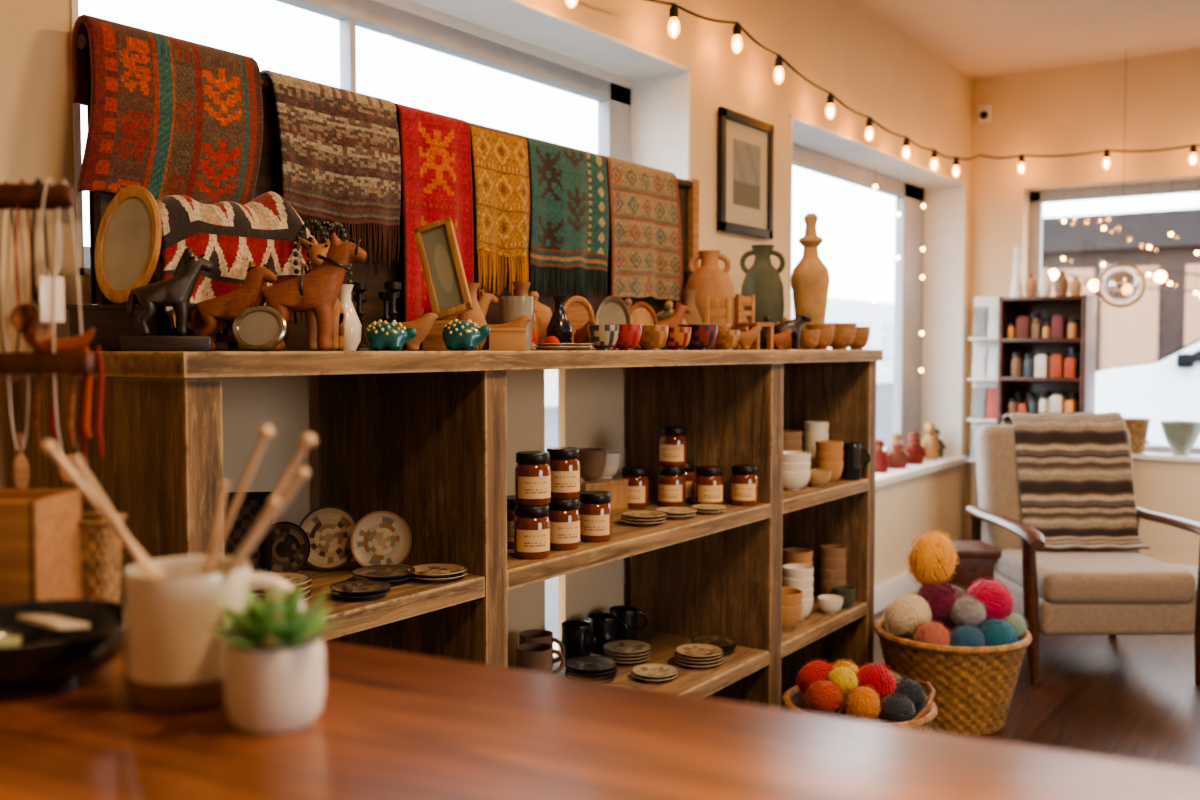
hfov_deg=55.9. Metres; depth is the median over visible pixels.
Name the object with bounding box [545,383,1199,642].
ground
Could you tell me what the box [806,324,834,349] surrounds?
wooden bowl
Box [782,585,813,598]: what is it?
ceramic cup
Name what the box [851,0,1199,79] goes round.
ceiling
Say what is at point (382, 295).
candle holder
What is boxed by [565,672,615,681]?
plate
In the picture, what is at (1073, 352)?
jar
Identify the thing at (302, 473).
stick
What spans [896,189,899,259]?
strand
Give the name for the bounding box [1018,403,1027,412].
gift box
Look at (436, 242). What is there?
picture
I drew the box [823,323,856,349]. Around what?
wooden bowl
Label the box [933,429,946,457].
doll
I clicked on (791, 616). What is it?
ceramic bowl
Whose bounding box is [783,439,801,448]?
ceramic bowl
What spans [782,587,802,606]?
ceramic bowl
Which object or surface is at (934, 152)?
socket
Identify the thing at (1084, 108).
wall
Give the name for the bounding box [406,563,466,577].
plate
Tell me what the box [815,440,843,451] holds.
ceramic cup
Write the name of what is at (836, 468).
ceramic cup
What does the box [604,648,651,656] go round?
plate
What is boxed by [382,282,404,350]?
candle holder
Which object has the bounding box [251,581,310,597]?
plate
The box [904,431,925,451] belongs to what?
doll
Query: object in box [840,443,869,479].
mug
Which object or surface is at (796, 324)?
horse figurine
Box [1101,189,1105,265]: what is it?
strand
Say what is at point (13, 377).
pendant
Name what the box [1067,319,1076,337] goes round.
jar
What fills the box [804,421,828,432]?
ceramic cup
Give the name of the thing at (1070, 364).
jar
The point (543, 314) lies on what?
lidded pot
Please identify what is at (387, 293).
candle holder
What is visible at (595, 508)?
honey jar
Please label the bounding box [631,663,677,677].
plate
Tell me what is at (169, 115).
blanket
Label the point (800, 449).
ceramic bowl
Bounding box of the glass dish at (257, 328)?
[232,306,286,350]
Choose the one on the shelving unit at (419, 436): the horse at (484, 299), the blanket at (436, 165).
the horse at (484, 299)
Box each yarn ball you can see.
[795,658,833,696]
[804,677,844,716]
[827,664,859,700]
[830,659,859,673]
[835,706,882,722]
[842,685,882,722]
[857,661,896,703]
[878,690,915,722]
[882,591,931,639]
[889,669,905,683]
[895,676,926,715]
[911,620,951,645]
[915,580,960,625]
[949,584,966,622]
[949,595,987,628]
[949,623,987,646]
[964,577,1015,622]
[979,617,1018,645]
[1003,610,1028,639]
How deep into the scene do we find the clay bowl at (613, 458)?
3.06 m
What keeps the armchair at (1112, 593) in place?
on the floor
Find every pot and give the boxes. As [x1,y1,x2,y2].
[224,637,324,733]
[529,291,551,342]
[624,298,637,349]
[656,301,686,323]
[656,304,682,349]
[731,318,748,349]
[760,315,774,349]
[781,317,791,349]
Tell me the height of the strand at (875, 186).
0.666 m
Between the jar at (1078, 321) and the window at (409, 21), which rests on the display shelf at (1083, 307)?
the jar at (1078, 321)
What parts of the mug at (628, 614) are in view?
handle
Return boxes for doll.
[876,439,890,472]
[885,433,908,455]
[888,442,909,468]
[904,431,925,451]
[906,437,926,463]
[921,422,940,459]
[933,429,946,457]
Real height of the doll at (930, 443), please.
0.198 m
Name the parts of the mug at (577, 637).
handle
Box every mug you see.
[124,555,305,711]
[516,642,564,674]
[519,629,564,670]
[561,620,595,660]
[587,613,627,654]
[609,605,647,639]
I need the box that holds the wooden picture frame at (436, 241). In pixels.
[413,216,473,320]
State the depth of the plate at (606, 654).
3.07 m
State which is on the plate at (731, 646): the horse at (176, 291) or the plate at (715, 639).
the plate at (715, 639)
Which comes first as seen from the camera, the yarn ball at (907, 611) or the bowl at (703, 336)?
the bowl at (703, 336)
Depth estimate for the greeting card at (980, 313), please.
6.13 m
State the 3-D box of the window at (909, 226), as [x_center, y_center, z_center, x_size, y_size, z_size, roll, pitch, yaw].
[1.163,-0.399,5.444,0.050,1.478,2.196,2,3,35]
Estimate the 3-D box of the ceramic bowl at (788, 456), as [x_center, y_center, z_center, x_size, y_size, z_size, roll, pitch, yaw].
[0.594,0.193,3.492,0.116,0.061,0.116,0,3,10]
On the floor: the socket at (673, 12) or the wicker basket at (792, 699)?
the wicker basket at (792, 699)
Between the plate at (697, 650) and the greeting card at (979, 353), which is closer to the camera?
the plate at (697, 650)
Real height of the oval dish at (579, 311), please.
0.138 m
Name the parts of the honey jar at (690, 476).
lid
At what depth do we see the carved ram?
2.00 m
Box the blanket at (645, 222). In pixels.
[602,155,682,301]
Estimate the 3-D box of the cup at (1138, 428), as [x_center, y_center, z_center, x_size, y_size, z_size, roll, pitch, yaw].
[2.779,0.186,5.874,0.152,0.180,0.152,-2,3,-37]
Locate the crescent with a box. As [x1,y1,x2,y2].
[21,327,94,351]
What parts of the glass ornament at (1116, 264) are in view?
cord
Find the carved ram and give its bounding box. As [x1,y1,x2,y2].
[297,238,344,350]
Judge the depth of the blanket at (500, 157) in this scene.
2.83 m
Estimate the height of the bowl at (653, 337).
0.061 m
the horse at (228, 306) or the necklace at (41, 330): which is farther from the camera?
the horse at (228, 306)
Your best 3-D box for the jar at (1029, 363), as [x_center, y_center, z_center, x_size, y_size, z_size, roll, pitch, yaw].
[2.234,-0.180,5.881,0.056,0.120,0.056,2,3,32]
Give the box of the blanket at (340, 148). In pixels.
[260,70,400,266]
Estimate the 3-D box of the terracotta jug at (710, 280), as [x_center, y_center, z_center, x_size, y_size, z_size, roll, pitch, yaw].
[0.343,-0.312,3.545,0.155,0.308,0.155,0,3,0]
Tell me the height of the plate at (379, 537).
0.115 m
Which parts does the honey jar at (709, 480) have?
lid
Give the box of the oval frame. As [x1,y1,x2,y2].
[94,185,161,303]
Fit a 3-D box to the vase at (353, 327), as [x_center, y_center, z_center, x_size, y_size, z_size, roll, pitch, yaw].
[-0.478,-0.154,2.118,0.061,0.124,0.061,2,3,35]
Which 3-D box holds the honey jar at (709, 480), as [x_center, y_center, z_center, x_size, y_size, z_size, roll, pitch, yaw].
[0.302,0.239,3.124,0.077,0.109,0.078,0,3,-4]
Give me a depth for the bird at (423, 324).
2.07 m
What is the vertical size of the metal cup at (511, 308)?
0.120 m
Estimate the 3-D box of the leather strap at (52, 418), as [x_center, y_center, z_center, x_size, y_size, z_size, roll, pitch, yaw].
[-0.548,-0.008,1.132,0.012,0.093,0.007,0,3,0]
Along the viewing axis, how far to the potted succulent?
0.73 m
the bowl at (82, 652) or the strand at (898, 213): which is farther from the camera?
the strand at (898, 213)
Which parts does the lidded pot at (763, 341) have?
pot, lid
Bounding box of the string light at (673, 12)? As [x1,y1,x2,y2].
[569,0,1199,173]
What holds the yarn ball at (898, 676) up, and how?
in the wicker basket at (792, 699)
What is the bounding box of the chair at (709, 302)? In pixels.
[704,297,730,348]
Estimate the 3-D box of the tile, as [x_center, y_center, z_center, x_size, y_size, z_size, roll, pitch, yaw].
[-0.682,0.257,2.101,0.140,0.170,0.039,0,3,-5]
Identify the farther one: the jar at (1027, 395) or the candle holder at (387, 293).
the jar at (1027, 395)
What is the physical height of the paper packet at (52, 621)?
0.014 m
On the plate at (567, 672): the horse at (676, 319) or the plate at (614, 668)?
the plate at (614, 668)
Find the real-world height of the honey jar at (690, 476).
0.109 m
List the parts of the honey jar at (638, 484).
lid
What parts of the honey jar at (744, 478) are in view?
lid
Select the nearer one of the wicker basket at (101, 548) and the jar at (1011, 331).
the wicker basket at (101, 548)
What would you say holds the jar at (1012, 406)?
on the display shelf at (1083, 307)
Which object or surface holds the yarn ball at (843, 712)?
in the wicker basket at (792, 699)
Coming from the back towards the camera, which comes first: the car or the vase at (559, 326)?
the car
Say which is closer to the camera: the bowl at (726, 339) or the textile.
the textile
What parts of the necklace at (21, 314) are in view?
cord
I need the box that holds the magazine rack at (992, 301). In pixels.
[966,296,1006,506]
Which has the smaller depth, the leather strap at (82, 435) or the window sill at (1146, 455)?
the leather strap at (82, 435)
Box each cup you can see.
[498,296,534,349]
[782,547,812,562]
[782,560,812,565]
[782,564,813,578]
[782,575,813,588]
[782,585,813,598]
[800,597,813,619]
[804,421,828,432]
[804,432,828,443]
[804,443,815,454]
[810,455,815,468]
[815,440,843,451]
[815,451,843,461]
[815,460,842,482]
[819,567,846,580]
[819,578,846,594]
[820,544,846,558]
[820,557,846,569]
[1124,418,1150,453]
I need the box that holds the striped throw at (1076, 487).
[1002,412,1149,549]
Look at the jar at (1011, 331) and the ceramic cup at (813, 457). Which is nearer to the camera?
the ceramic cup at (813, 457)
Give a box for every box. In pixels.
[0,489,82,604]
[66,304,159,350]
[422,321,479,350]
[489,328,526,350]
[578,476,628,510]
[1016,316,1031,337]
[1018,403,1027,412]
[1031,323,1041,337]
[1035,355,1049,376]
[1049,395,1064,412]
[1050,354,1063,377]
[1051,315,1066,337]
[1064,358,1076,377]
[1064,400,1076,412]
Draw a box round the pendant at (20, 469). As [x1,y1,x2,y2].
[12,433,29,488]
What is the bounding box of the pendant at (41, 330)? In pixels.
[33,287,49,344]
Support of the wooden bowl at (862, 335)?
on the shelving unit at (419, 436)
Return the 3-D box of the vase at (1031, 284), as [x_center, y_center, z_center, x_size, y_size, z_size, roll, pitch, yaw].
[2.243,-0.595,5.880,0.060,0.120,0.060,2,3,35]
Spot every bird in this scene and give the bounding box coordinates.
[391,313,437,350]
[487,315,530,327]
[576,320,595,349]
[738,326,761,349]
[765,329,792,349]
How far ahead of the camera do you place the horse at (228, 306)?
1.87 m
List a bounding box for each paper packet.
[0,636,21,646]
[17,614,89,629]
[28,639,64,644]
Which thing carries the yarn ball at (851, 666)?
in the wicker basket at (792, 699)
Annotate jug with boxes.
[685,250,733,349]
[740,244,784,323]
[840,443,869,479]
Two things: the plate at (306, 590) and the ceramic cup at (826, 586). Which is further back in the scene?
the ceramic cup at (826, 586)
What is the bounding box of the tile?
[224,492,272,572]
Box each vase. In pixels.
[335,284,361,350]
[457,283,486,349]
[512,282,538,332]
[546,296,572,342]
[682,289,702,349]
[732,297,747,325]
[791,213,829,349]
[1025,274,1036,296]
[1038,267,1051,295]
[1054,271,1068,295]
[1070,276,1081,295]
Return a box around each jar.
[507,495,515,548]
[514,504,550,559]
[515,451,550,505]
[547,447,580,499]
[548,498,579,550]
[578,490,611,541]
[622,466,648,508]
[658,466,685,506]
[659,426,686,466]
[684,462,695,502]
[695,466,722,504]
[731,464,757,505]
[1007,323,1015,337]
[1008,398,1017,412]
[1011,352,1021,376]
[1013,392,1022,403]
[1023,354,1034,376]
[1024,393,1035,412]
[1028,313,1040,323]
[1029,397,1037,412]
[1038,391,1050,412]
[1039,395,1048,412]
[1042,323,1050,337]
[1043,318,1051,328]
[1053,392,1065,400]
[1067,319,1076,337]
[1067,347,1079,376]
[1068,394,1079,411]
[1076,320,1080,337]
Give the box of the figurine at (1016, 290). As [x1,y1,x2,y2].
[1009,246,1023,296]
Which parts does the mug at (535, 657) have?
handle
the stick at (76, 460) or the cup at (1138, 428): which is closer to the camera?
the stick at (76, 460)
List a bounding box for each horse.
[119,248,213,350]
[191,261,276,350]
[255,233,366,350]
[442,289,497,320]
[658,302,690,326]
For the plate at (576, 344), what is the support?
on the plate at (576, 347)
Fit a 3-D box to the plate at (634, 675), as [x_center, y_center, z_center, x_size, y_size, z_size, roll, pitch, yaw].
[0.141,0.715,2.931,0.121,0.013,0.121,-2,3,-38]
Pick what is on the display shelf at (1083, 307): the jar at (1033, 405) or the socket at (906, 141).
the jar at (1033, 405)
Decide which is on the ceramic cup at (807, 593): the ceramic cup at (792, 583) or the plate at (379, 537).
the ceramic cup at (792, 583)
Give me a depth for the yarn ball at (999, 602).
3.63 m
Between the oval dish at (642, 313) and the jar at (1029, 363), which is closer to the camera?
the oval dish at (642, 313)
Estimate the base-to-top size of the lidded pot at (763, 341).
0.108 m
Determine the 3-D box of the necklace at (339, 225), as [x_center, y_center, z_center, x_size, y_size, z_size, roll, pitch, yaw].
[-0.492,-0.252,2.105,0.018,0.160,0.070,3,4,44]
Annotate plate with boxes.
[251,571,310,591]
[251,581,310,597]
[257,587,309,602]
[272,522,310,571]
[299,506,356,569]
[303,592,310,600]
[330,580,389,594]
[330,588,390,599]
[350,511,411,566]
[352,565,414,579]
[352,574,414,583]
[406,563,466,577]
[407,570,467,581]
[533,343,574,345]
[533,346,574,349]
[565,656,615,671]
[565,665,616,675]
[565,669,616,679]
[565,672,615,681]
[567,346,592,349]
[570,343,593,345]
[603,639,651,653]
[603,651,650,660]
[603,654,650,663]
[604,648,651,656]
[620,518,665,525]
[621,510,666,518]
[621,515,665,522]
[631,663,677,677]
[631,671,677,681]
[655,506,696,515]
[666,512,695,518]
[674,643,722,657]
[674,651,722,660]
[674,655,722,663]
[674,657,722,667]
[691,504,725,510]
[691,642,736,649]
[692,634,736,646]
[696,508,725,513]
[723,646,735,652]
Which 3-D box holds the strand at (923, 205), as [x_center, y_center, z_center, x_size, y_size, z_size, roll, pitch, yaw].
[1.733,-0.657,6.072,0.021,1.016,0.021,2,3,35]
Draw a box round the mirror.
[1176,353,1194,367]
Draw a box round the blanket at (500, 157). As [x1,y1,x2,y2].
[467,122,529,295]
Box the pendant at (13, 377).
[0,374,22,381]
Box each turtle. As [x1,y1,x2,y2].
[365,319,415,350]
[442,319,489,350]
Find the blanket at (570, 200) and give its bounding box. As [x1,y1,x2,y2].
[525,136,608,299]
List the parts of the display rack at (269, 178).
post, rail, post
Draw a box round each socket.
[669,3,677,18]
[733,22,740,35]
[775,55,782,67]
[827,92,833,104]
[866,117,872,127]
[903,137,908,146]
[931,149,936,158]
[953,158,958,165]
[1019,154,1023,162]
[1104,149,1108,157]
[1190,144,1195,153]
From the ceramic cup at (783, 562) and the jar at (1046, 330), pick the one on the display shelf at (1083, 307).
the jar at (1046, 330)
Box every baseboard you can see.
[874,571,921,613]
[1166,563,1197,589]
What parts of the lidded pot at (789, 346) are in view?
pot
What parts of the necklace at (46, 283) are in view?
cord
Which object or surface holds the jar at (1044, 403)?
on the display shelf at (1083, 307)
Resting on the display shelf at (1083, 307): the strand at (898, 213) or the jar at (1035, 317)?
the jar at (1035, 317)
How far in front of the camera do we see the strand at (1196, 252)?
5.70 m
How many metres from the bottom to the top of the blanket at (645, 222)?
0.406 m
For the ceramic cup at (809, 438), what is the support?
on the ceramic cup at (811, 448)
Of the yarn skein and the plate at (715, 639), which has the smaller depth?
the plate at (715, 639)
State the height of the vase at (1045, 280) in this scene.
0.150 m
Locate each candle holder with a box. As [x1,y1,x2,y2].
[352,283,370,350]
[353,294,366,328]
[379,292,389,350]
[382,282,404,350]
[386,291,399,319]
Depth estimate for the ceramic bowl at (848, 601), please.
3.70 m
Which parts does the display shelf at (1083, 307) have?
panel, panel, panel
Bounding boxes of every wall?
[0,0,971,668]
[966,50,1199,565]
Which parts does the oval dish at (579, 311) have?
frame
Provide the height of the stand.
0.430 m
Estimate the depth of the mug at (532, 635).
2.94 m
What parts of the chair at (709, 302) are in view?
leg, backrest, seat, leg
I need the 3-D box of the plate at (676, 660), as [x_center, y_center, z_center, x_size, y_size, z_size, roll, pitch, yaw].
[0.266,0.709,3.061,0.132,0.013,0.132,1,3,28]
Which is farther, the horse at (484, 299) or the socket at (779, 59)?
the socket at (779, 59)
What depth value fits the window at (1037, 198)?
6.06 m
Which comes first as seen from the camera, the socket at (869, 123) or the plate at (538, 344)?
the plate at (538, 344)
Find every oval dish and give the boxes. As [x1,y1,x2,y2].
[564,296,594,342]
[595,296,630,323]
[629,302,657,349]
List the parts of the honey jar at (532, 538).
lid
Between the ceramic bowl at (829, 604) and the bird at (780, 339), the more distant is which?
the ceramic bowl at (829, 604)
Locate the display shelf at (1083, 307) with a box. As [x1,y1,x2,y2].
[996,294,1096,424]
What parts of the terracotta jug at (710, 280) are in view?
handle, handle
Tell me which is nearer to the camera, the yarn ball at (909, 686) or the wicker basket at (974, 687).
the yarn ball at (909, 686)
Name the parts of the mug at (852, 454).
handle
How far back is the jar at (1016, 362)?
5.89 m
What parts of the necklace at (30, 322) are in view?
cord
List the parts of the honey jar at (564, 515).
lid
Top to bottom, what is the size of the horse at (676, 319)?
0.135 m
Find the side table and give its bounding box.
[944,540,1001,586]
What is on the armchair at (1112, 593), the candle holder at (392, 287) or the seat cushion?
the seat cushion
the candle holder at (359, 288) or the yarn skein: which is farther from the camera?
the yarn skein
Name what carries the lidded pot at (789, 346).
on the shelving unit at (419, 436)
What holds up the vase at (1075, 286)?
on the display shelf at (1083, 307)
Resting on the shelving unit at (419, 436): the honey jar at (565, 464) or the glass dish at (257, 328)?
the glass dish at (257, 328)
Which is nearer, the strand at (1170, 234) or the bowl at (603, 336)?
the bowl at (603, 336)
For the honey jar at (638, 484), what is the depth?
3.07 m
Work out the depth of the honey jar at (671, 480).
3.10 m
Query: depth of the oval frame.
1.82 m
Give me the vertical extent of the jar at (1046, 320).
0.108 m
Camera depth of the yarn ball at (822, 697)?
2.93 m
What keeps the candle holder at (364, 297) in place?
on the shelving unit at (419, 436)
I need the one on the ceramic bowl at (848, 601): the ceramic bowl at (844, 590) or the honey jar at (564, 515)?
the ceramic bowl at (844, 590)
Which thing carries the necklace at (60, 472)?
hanging from the stand
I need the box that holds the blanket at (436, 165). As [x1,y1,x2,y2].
[393,102,473,321]
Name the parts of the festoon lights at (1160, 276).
bulb, bulb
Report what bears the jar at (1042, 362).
on the display shelf at (1083, 307)
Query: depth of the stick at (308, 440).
0.82 m
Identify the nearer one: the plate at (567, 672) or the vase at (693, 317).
the plate at (567, 672)
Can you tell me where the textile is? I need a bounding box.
[105,191,317,334]
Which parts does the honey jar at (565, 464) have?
lid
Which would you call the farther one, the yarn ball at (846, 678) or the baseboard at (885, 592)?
the baseboard at (885, 592)
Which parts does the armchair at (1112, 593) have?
leg, armrest, leg, backrest, seat, leg, armrest, leg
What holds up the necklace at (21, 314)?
hanging from the stand
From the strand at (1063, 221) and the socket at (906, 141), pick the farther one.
the strand at (1063, 221)
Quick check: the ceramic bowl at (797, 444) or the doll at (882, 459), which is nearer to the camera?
the ceramic bowl at (797, 444)
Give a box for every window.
[83,0,631,267]
[792,143,923,451]
[1028,179,1199,454]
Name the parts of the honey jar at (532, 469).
lid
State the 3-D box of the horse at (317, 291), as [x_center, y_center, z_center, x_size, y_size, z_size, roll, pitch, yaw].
[-0.478,-0.178,1.870,0.184,0.194,0.077,0,3,-7]
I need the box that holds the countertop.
[0,640,1199,799]
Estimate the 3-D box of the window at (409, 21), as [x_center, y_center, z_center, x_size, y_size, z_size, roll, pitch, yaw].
[-0.515,-0.663,2.996,0.055,0.766,2.120,2,3,35]
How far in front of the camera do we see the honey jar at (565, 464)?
2.44 m
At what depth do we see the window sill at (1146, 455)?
5.74 m
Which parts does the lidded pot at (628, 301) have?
lid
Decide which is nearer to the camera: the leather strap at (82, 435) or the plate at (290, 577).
the leather strap at (82, 435)
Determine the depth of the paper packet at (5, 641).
0.85 m
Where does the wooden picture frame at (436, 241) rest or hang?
on the wooden box at (433, 341)
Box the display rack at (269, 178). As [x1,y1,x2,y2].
[77,34,698,350]
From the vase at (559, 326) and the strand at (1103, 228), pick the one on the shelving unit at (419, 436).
the vase at (559, 326)
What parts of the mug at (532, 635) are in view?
handle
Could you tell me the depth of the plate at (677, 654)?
3.03 m
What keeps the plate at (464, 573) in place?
on the shelving unit at (419, 436)
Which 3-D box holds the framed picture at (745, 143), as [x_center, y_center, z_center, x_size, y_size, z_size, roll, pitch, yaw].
[0.525,-0.801,4.041,0.016,0.420,0.400,2,3,35]
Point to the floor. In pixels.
(1135, 698)
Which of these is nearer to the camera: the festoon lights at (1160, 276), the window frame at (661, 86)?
the window frame at (661, 86)
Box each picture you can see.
[422,226,463,311]
[718,107,773,238]
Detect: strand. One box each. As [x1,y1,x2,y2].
[872,166,877,302]
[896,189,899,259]
[919,194,924,371]
[1061,188,1065,260]
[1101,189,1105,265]
[1146,186,1150,275]
[1168,179,1172,285]
[1194,184,1198,294]
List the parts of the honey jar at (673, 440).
lid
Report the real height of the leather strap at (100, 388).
0.112 m
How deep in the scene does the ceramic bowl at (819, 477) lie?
3.54 m
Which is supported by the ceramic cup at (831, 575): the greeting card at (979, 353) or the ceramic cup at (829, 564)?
the ceramic cup at (829, 564)
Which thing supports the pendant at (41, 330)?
attached to the necklace at (41, 330)
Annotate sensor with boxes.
[978,104,991,123]
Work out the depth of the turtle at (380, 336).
1.99 m
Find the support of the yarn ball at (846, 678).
in the wicker basket at (792, 699)
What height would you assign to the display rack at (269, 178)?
0.550 m
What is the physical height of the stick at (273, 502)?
0.130 m
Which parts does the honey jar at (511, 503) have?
lid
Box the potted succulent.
[204,578,344,733]
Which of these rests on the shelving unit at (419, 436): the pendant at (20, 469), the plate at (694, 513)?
the plate at (694, 513)
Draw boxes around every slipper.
[531,326,538,349]
[539,336,559,349]
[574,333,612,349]
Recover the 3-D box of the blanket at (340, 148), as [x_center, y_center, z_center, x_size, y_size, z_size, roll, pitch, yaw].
[-0.564,-0.477,2.402,0.075,0.375,0.354,2,3,35]
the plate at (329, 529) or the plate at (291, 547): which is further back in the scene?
the plate at (329, 529)
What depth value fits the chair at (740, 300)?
3.23 m
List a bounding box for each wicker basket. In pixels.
[78,512,126,602]
[186,286,288,348]
[782,681,937,730]
[873,617,1031,736]
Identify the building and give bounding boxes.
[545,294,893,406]
[1042,208,1199,371]
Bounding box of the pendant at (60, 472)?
[57,454,83,481]
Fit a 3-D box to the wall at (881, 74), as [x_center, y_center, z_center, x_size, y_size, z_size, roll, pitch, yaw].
[-0.259,-0.279,3.239,0.320,2.700,8.250,2,3,35]
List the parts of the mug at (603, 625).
handle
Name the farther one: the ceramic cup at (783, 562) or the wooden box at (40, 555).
the ceramic cup at (783, 562)
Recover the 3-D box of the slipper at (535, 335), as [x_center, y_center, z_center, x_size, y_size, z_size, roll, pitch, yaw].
[-0.194,-0.145,2.634,0.104,0.072,0.042,1,3,15]
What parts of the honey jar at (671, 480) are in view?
lid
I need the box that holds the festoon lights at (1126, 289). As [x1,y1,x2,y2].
[1048,270,1199,293]
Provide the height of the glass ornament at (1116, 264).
1.277 m
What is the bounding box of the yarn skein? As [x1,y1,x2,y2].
[906,529,959,586]
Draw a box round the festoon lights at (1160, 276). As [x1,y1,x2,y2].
[1052,268,1199,289]
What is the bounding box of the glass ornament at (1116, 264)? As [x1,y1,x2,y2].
[1097,49,1145,306]
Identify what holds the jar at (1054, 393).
on the display shelf at (1083, 307)
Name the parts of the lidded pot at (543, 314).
lid, pot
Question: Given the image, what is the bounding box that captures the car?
[1095,339,1199,445]
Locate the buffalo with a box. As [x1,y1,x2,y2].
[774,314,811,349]
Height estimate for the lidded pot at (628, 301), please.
0.147 m
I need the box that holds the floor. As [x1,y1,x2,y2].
[781,585,1199,770]
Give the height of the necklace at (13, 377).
0.201 m
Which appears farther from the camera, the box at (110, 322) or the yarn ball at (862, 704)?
the yarn ball at (862, 704)
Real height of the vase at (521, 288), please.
0.162 m
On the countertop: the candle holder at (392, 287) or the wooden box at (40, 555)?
the wooden box at (40, 555)
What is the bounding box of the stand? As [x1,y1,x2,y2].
[0,183,97,373]
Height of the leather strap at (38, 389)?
0.103 m
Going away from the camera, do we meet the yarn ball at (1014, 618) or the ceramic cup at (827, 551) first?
the yarn ball at (1014, 618)
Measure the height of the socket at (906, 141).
0.044 m
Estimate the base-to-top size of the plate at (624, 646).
0.013 m
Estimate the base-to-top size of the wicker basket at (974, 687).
0.307 m
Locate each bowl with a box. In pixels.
[0,599,123,690]
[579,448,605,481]
[587,324,619,349]
[600,451,620,478]
[615,324,642,349]
[640,325,668,349]
[665,327,691,349]
[678,324,693,349]
[686,324,717,349]
[716,330,739,349]
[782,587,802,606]
[782,603,802,630]
[783,430,802,440]
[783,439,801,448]
[783,448,801,450]
[783,451,810,462]
[783,461,810,471]
[783,470,810,490]
[800,330,819,349]
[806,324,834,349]
[808,469,830,486]
[817,595,843,613]
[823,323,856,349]
[832,585,855,595]
[832,593,855,607]
[849,327,869,349]
[1160,420,1199,455]
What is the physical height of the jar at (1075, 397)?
0.114 m
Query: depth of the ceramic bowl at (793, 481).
3.45 m
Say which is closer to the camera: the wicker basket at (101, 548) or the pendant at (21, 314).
the wicker basket at (101, 548)
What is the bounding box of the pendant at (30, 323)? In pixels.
[27,316,55,337]
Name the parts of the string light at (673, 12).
bulb, bulb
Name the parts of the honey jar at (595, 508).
lid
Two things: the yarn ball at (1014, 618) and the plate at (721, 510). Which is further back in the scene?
the yarn ball at (1014, 618)
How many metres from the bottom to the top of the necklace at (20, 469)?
0.312 m
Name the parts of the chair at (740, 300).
leg, backrest, leg, seat, leg, leg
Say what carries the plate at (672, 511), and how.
on the plate at (694, 513)
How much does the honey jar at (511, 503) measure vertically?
0.109 m
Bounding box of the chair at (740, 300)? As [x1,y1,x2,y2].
[735,294,773,349]
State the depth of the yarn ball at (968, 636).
3.51 m
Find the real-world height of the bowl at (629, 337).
0.061 m
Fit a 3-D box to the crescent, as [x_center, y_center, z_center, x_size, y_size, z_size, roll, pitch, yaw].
[-0.538,-0.057,1.122,0.075,0.030,0.017,0,3,0]
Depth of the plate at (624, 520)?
2.78 m
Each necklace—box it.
[0,181,22,381]
[6,179,29,488]
[11,179,36,331]
[27,267,55,337]
[31,177,49,344]
[39,178,64,321]
[53,179,83,481]
[293,219,326,277]
[306,220,335,272]
[321,221,352,283]
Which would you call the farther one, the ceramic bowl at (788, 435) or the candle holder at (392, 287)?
the ceramic bowl at (788, 435)
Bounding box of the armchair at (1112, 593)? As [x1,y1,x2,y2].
[966,425,1199,685]
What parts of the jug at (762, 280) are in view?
handle, handle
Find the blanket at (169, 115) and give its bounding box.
[72,14,262,204]
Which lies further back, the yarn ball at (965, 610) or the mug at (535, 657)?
the yarn ball at (965, 610)
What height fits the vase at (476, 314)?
0.143 m
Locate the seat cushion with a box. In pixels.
[994,549,1195,603]
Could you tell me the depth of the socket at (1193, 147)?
5.53 m
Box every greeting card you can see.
[970,428,978,458]
[971,347,986,377]
[971,388,985,418]
[972,307,986,337]
[986,347,997,378]
[986,388,996,418]
[987,306,997,337]
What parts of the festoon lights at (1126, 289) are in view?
bulb, bulb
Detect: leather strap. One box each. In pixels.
[32,350,42,447]
[48,374,58,437]
[66,374,76,447]
[77,348,87,466]
[82,346,92,438]
[94,346,103,457]
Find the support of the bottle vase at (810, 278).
on the shelving unit at (419, 436)
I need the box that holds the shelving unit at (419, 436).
[5,350,882,708]
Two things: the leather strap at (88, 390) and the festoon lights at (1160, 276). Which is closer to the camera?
the leather strap at (88, 390)
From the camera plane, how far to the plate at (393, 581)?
2.11 m
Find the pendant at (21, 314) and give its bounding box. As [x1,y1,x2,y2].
[11,304,36,331]

